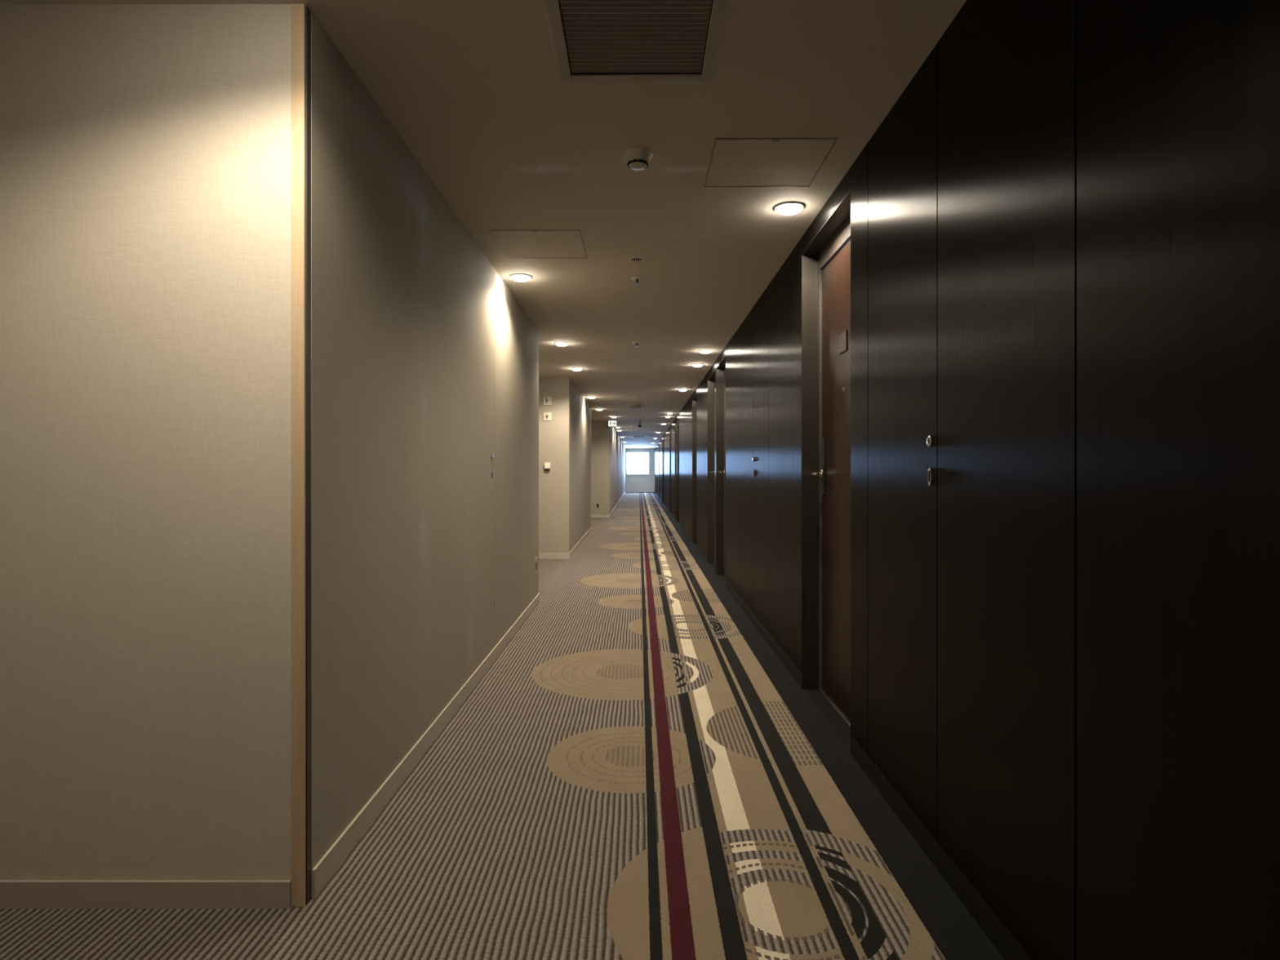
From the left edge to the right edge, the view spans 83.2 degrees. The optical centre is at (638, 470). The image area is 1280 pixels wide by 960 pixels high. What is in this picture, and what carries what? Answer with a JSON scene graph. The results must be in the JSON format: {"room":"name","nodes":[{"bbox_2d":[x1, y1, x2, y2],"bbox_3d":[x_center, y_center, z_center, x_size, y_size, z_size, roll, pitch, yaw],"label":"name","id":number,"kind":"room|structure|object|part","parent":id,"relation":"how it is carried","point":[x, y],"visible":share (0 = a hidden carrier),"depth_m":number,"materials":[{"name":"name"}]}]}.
{"room":"hotel corridor","nodes":[
{"label":"hotel corridor","id":0,"kind":"room"},
{"bbox_2d":[0,4,291,880],"bbox_3d":[-1.696,-0.040,1.907,1.607,2.320,0.107,0,0,0],"label":"wall","id":1,"kind":"structure","parent":0,"point":[145,149],"depth_m":1.85,"materials":[{"name":"beige paint"}]},
{"bbox_2d":[0,880,291,908],"bbox_3d":[-1.697,1.086,1.849,1.606,0.069,0.008,0,0,0],"label":"baseboard","id":2,"kind":"structure","parent":1,"relation":"attached to","point":[14,894],"depth_m":1.84,"materials":[{"name":"beige wood"}]},
{"bbox_2d":[291,3,305,906],"bbox_3d":[-0.876,-0.040,1.855,0.034,2.320,0.010,0,0,0],"label":"trim","id":3,"kind":"structure","parent":1,"relation":"attached to","point":[298,10],"depth_m":1.85,"materials":[{"name":"beige paint"}]},
{"bbox_2d":[305,5,311,905],"bbox_3d":[-0.874,-0.040,1.872,0.036,2.320,0.023,0,0,0],"label":"trim","id":4,"kind":"structure","parent":1,"relation":"attached to","point":[308,12],"depth_m":1.86,"materials":[{"name":"brown metal"}]},
{"bbox_2d":[311,11,538,899],"bbox_3d":[-0.927,-0.040,4.022,0.145,2.320,4.276,0,0,0],"label":"wall","id":5,"kind":"structure","parent":0,"point":[424,362],"depth_m":2.55,"materials":[{"name":"paint"}]},
{"bbox_2d":[311,592,539,899],"bbox_3d":[-0.851,1.081,4.027,0.008,0.077,4.283,0,0,0],"label":"baseboard","id":6,"kind":"structure","parent":5,"relation":"attached to","point":[323,871],"depth_m":2.53,"materials":[{"name":"beige wood"}]},
{"bbox_2d":[491,453,496,608],"bbox_3d":[-0.851,0.358,4.233,0.008,0.924,0.098,0,0,0],"label":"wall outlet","id":7,"kind":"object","parent":5,"relation":"in","point":[492,455],"depth_m":4.20,"materials":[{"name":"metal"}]},
{"bbox_2d":[534,556,537,572],"bbox_3d":[-0.851,0.775,5.970,0.008,0.120,0.072,0,0,0],"label":"wall outlet","id":8,"kind":"object","parent":5,"relation":"attached to","point":[535,558],"visible":1,"depth_m":5.95,"materials":[{"name":"beige plastic"}]},
{"bbox_2d":[0,0,966,448],"bbox_3d":[-0.700,-1.250,18.250,3.800,0.100,39.900,0,0,0],"label":"ceiling","id":9,"kind":"structure","parent":0,"point":[474,90],"depth_m":2.59,"materials":[{"name":"paint"}]},
{"bbox_2d":[509,273,532,281],"bbox_3d":[-0.729,-1.187,4.450,0.136,0.026,0.136,0,0,0],"label":"recessed light","id":10,"kind":"object","parent":9,"relation":"in","point":[516,277],"visible":1,"depth_m":4.42,"materials":[{"name":"white"}]},
{"bbox_2d":[488,230,586,258],"bbox_3d":[-0.517,-1.198,3.825,0.455,0.005,0.470,0,0,0],"label":"ceiling hatch","id":11,"kind":"object","parent":9,"relation":"attached to","point":[515,244],"visible":1,"depth_m":3.80,"materials":[{"name":"paint"}]},
{"bbox_2d":[554,342,568,346],"bbox_3d":[-0.723,-1.187,6.770,0.136,0.026,0.136,0,0,0],"label":"recessed light","id":12,"kind":"object","parent":9,"relation":"in","point":[558,344],"visible":1,"depth_m":6.73,"materials":[{"name":"white"}]},
{"bbox_2d":[571,368,582,371],"bbox_3d":[-0.726,-1.187,8.450,0.136,0.026,0.136,0,0,0],"label":"recessed light","id":13,"kind":"object","parent":9,"relation":"in","point":[573,369],"visible":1,"depth_m":8.41,"materials":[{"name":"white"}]},
{"bbox_2d":[608,419,617,426],"bbox_3d":[-0.620,-1.123,16.948,0.200,0.155,0.044,0,0,0],"label":"exit sign","id":14,"kind":"object","parent":9,"relation":"hanging from","point":[611,423],"visible":1,"depth_m":16.93,"materials":[{"name":"white plastic"}]},
{"bbox_2d":[544,0,727,81],"bbox_3d":[-0.007,-1.230,1.820,0.463,0.071,0.788,0,0,0],"label":"ceiling vent","id":15,"kind":"object","parent":9,"relation":"in","point":[606,40],"visible":1,"depth_m":2.01,"materials":[{"name":"metal"}]},
{"bbox_2d":[627,404,644,408],"bbox_3d":[-0.050,-1.178,13.300,0.320,0.044,0.320,0,0,0],"label":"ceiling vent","id":16,"kind":"object","parent":9,"relation":"in","point":[632,406],"visible":1,"depth_m":13.21,"materials":[{"name":"beige metal"}]},
{"bbox_2d":[629,256,644,261],"bbox_3d":[-0.012,-1.196,4.070,0.080,0.008,0.080,0,0,0],"label":"ceiling speaker","id":17,"kind":"object","parent":9,"relation":"attached to","point":[633,258],"visible":1,"depth_m":4.06,"materials":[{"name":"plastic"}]},
{"bbox_2d":[631,277,643,284],"bbox_3d":[-0.010,-1.185,4.500,0.072,0.031,0.072,0,0,0],"label":"sprinkler head","id":18,"kind":"object","parent":9,"relation":"attached to","point":[637,279],"visible":1,"depth_m":4.49},
{"bbox_2d":[622,147,653,170],"bbox_3d":[-0.004,-1.175,2.735,0.116,0.051,0.116,0,0,0],"label":"smoke detector","id":19,"kind":"object","parent":9,"relation":"attached to","point":[636,158],"visible":1,"depth_m":2.70,"materials":[{"name":"beige plastic"}]},
{"bbox_2d":[631,435,645,437],"bbox_3d":[-0.007,-1.230,25.200,0.463,0.071,0.668,0,0,0],"label":"ceiling vent","id":20,"kind":"object","parent":9,"relation":"in","point":[632,436],"visible":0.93,"depth_m":24.87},
{"bbox_2d":[691,364,703,367],"bbox_3d":[0.660,-1.187,8.130,0.136,0.026,0.136,0,0,0],"label":"recessed light","id":21,"kind":"object","parent":9,"relation":"in","point":[693,365],"visible":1,"depth_m":8.09,"materials":[{"name":"white"}]},
{"bbox_2d":[698,349,712,353],"bbox_3d":[0.664,-1.187,7.190,0.136,0.026,0.136,0,0,0],"label":"recessed light","id":22,"kind":"object","parent":9,"relation":"in","point":[703,351],"visible":1,"depth_m":7.15,"materials":[{"name":"white"}]},
{"bbox_2d":[703,137,837,186],"bbox_3d":[0.496,-1.198,2.820,0.443,0.005,0.440,0,0,0],"label":"ceiling hatch","id":23,"kind":"object","parent":9,"relation":"attached to","point":[735,162],"visible":1,"depth_m":2.79,"materials":[{"name":"paint"}]},
{"bbox_2d":[773,201,804,215],"bbox_3d":[0.684,-1.187,3.280,0.136,0.026,0.136,0,0,0],"label":"recessed light","id":24,"kind":"object","parent":9,"relation":"in","point":[788,208],"visible":1,"depth_m":3.25,"materials":[{"name":"white"}]},
{"bbox_2d":[0,492,1004,959],"bbox_3d":[-0.700,1.150,18.250,3.800,0.060,39.900,0,0,0],"label":"floor","id":25,"kind":"structure","parent":0,"point":[637,773],"depth_m":2.25,"materials":[{"name":"carpet"}]},
{"bbox_2d":[538,377,591,552],"bbox_3d":[-1.695,-0.040,11.300,1.610,2.320,4.200,0,0,0],"label":"wall","id":26,"kind":"structure","parent":0,"point":[565,440],"depth_m":9.20,"materials":[{"name":"paint"}]},
{"bbox_2d":[544,462,550,470],"bbox_3d":[-1.165,-0.058,9.185,0.072,0.096,0.030,0,0,0],"label":"thermostat","id":27,"kind":"object","parent":26,"relation":"attached to","point":[547,465],"visible":1,"depth_m":9.17,"materials":[{"name":"white plastic"}]},
{"bbox_2d":[543,396,551,404],"bbox_3d":[-1.165,-0.895,9.193,0.104,0.104,0.014,0,0,0],"label":"wall sign","id":28,"kind":"object","parent":26,"relation":"attached to","point":[547,400],"visible":1,"depth_m":9.19,"materials":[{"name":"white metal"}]},
{"bbox_2d":[543,412,551,420],"bbox_3d":[-1.165,-0.695,9.193,0.104,0.104,0.014,0,0,0],"label":"wall sign","id":29,"kind":"object","parent":26,"relation":"attached to","point":[547,415],"visible":1,"depth_m":9.19,"materials":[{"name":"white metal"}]},
{"bbox_2d":[538,527,591,559],"bbox_3d":[-1.631,1.081,11.296,1.498,0.077,4.208,0,0,0],"label":"baseboard","id":30,"kind":"structure","parent":26,"relation":"attached to","point":[541,555],"depth_m":9.19,"materials":[{"name":"beige wood"}]},
{"bbox_2d":[591,420,625,515],"bbox_3d":[-1.600,-0.040,27.600,1.800,2.320,20.800,0,0,0],"label":"wall","id":31,"kind":"structure","parent":0,"point":[607,449],"depth_m":17.20,"materials":[{"name":"paint"}]},
{"bbox_2d":[591,492,625,518],"bbox_3d":[-1.536,1.083,27.596,1.688,0.075,20.808,0,0,0],"label":"baseboard","id":32,"kind":"structure","parent":31,"relation":"attached to","point":[617,504],"depth_m":17.19,"materials":[{"name":"beige wood"}]},
{"bbox_2d":[625,448,654,492],"bbox_3d":[0.150,-0.040,38.070,1.700,2.320,0.140,0,0,0],"label":"wall","id":33,"kind":"structure","parent":0,"point":[633,482],"depth_m":38.00,"materials":[{"name":"white paint"}]},
{"bbox_2d":[626,451,649,475],"bbox_3d":[-0.060,-0.395,38.025,1.240,1.250,0.150,0,0,0],"label":"window","id":34,"kind":"structure","parent":33,"relation":"in","point":[648,452],"depth_m":38.04,"materials":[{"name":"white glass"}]},
{"bbox_2d":[626,490,654,492],"bbox_3d":[0.070,1.070,37.995,1.520,0.100,0.010,0,0,0],"label":"baseboard","id":35,"kind":"structure","parent":33,"relation":"attached to","point":[626,491],"depth_m":37.99,"materials":[{"name":"white wood"}]},
{"bbox_2d":[654,0,1279,959],"bbox_3d":[0.936,-0.081,18.200,0.200,2.238,39.600,0,0,0],"label":"wall","id":36,"kind":"structure","parent":0,"point":[1108,171],"depth_m":1.32,"materials":[{"name":"brown wood"}]},
{"bbox_2d":[655,448,656,493],"bbox_3d":[0.935,0.003,35.230,0.197,2.235,0.861,0,0,0],"label":"door","id":37,"kind":"structure","parent":36,"relation":"in","point":[655,448],"depth_m":35.66,"materials":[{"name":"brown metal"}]},
{"bbox_2d":[657,445,657,495],"bbox_3d":[0.935,0.003,32.630,0.197,2.235,0.861,0,0,0],"label":"door","id":38,"kind":"structure","parent":36,"relation":"in","point":[657,446],"depth_m":33.06,"materials":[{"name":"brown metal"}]},
{"bbox_2d":[658,444,659,497],"bbox_3d":[0.935,0.003,29.430,0.197,2.235,0.861,0,0,0],"label":"door","id":39,"kind":"structure","parent":36,"relation":"in","point":[659,444],"depth_m":29.86,"materials":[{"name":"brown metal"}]},
{"bbox_2d":[662,439,662,502],"bbox_3d":[0.935,0.003,25.230,0.197,2.235,0.861,0,0,0],"label":"door","id":40,"kind":"structure","parent":36,"relation":"in","point":[662,439],"depth_m":25.66,"materials":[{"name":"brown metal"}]},
{"bbox_2d":[663,437,664,503],"bbox_3d":[0.935,0.003,24.230,0.197,2.235,0.861,0,0,0],"label":"door","id":41,"kind":"structure","parent":36,"relation":"in","point":[664,437],"depth_m":24.66,"materials":[{"name":"brown wood"}]},
{"bbox_2d":[669,428,671,512],"bbox_3d":[0.935,0.003,19.081,0.197,2.235,0.861,0,0,0],"label":"door","id":42,"kind":"structure","parent":36,"relation":"in","point":[670,428],"depth_m":19.50,"materials":[{"name":"brown wood"}]},
{"bbox_2d":[675,421,676,519],"bbox_3d":[0.935,0.003,16.311,0.197,2.235,0.861,0,0,0],"label":"door","id":43,"kind":"structure","parent":36,"relation":"in","point":[676,421],"depth_m":16.74,"materials":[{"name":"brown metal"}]},
{"bbox_2d":[676,417,679,522],"bbox_3d":[0.935,0.003,15.331,0.197,2.235,0.861,0,0,0],"label":"door","id":44,"kind":"structure","parent":36,"relation":"in","point":[677,420],"depth_m":15.76,"materials":[{"name":"brown wood"}]},
{"bbox_2d":[692,395,696,542],"bbox_3d":[0.935,0.003,10.851,0.197,2.235,0.861,0,0,0],"label":"door","id":45,"kind":"structure","parent":36,"relation":"in","point":[694,400],"depth_m":11.28,"materials":[{"name":"brown wood"}]},
{"bbox_2d":[707,369,715,563],"bbox_3d":[0.935,0.003,8.361,0.197,2.235,0.861,0,0,0],"label":"door","id":46,"kind":"structure","parent":36,"relation":"in","point":[711,380],"depth_m":8.79,"materials":[{"name":"brown wood"}]},
{"bbox_3d":[0.977,0.003,8.361,0.114,2.235,0.861,0,0,0],"label":"frame","id":47,"kind":"part","parent":46,"relation":"part of","materials":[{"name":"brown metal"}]},
{"bbox_2d":[715,355,725,576],"bbox_3d":[0.935,0.003,7.370,0.197,2.235,0.861,0,0,0],"label":"door","id":48,"kind":"structure","parent":36,"relation":"in","point":[721,368],"depth_m":7.80,"materials":[{"name":"brown wood"}]},
{"bbox_3d":[0.925,-0.022,7.713,0.014,0.285,0.045,0,0,0],"label":"lock plate","id":49,"kind":"part","parent":48,"relation":"part of","materials":[{"name":"metal"}]},
{"bbox_3d":[0.977,0.003,7.370,0.114,2.235,0.861,0,0,0],"label":"frame","id":50,"kind":"part","parent":48,"relation":"part of","materials":[{"name":"brown wood"}]},
{"bbox_2d":[752,286,768,631],"bbox_3d":[0.839,-0.081,4.970,0.020,2.237,0.634,0,0,0],"label":"door","id":51,"kind":"structure","parent":36,"relation":"in","point":[760,309],"depth_m":4.93,"materials":[{"name":"brown wood"}]},
{"bbox_2d":[801,189,851,755],"bbox_3d":[0.935,0.003,3.276,0.197,2.235,0.861,0,0,0],"label":"door","id":52,"kind":"structure","parent":36,"relation":"in","point":[826,260],"depth_m":3.58,"materials":[{"name":"brown wood"}]},
{"bbox_3d":[0.892,0.015,3.561,0.064,0.017,0.134,0,0,0],"label":"handle","id":53,"kind":"part","parent":52,"relation":"part of","materials":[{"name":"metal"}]},
{"bbox_3d":[0.925,-0.022,3.619,0.014,0.285,0.045,0,0,0],"label":"lock plate","id":54,"kind":"part","parent":52,"relation":"part of","materials":[{"name":"metal"}]},
{"bbox_3d":[0.977,0.003,3.276,0.114,2.235,0.861,0,0,0],"label":"frame","id":55,"kind":"part","parent":52,"relation":"part of","materials":[{"name":"brown wood"}]},
{"bbox_3d":[0.929,-0.585,3.276,0.006,0.090,0.110,0,0,0],"label":"number plate","id":56,"kind":"part","parent":52,"relation":"part of","materials":[{"name":"silver metal"}]},
{"bbox_2d":[868,44,937,840],"bbox_3d":[0.839,-0.081,2.325,0.020,2.237,0.604,0,0,0],"label":"door","id":57,"kind":"structure","parent":36,"relation":"in","point":[903,150],"depth_m":2.26,"materials":[{"name":"brown wood"}]},
{"bbox_3d":[0.943,-0.040,18.200,0.186,2.320,39.600,0,0,0],"label":"wall","id":58,"kind":"structure","parent":0,"visible":0},
{"bbox_2d":[654,491,1032,959],"bbox_3d":[0.844,1.079,18.200,0.011,0.082,39.600,0,0,0],"label":"baseboard","id":59,"kind":"structure","parent":58,"relation":"attached to","point":[1006,944],"depth_m":2.09,"materials":[{"name":"black wood"}]}
]}

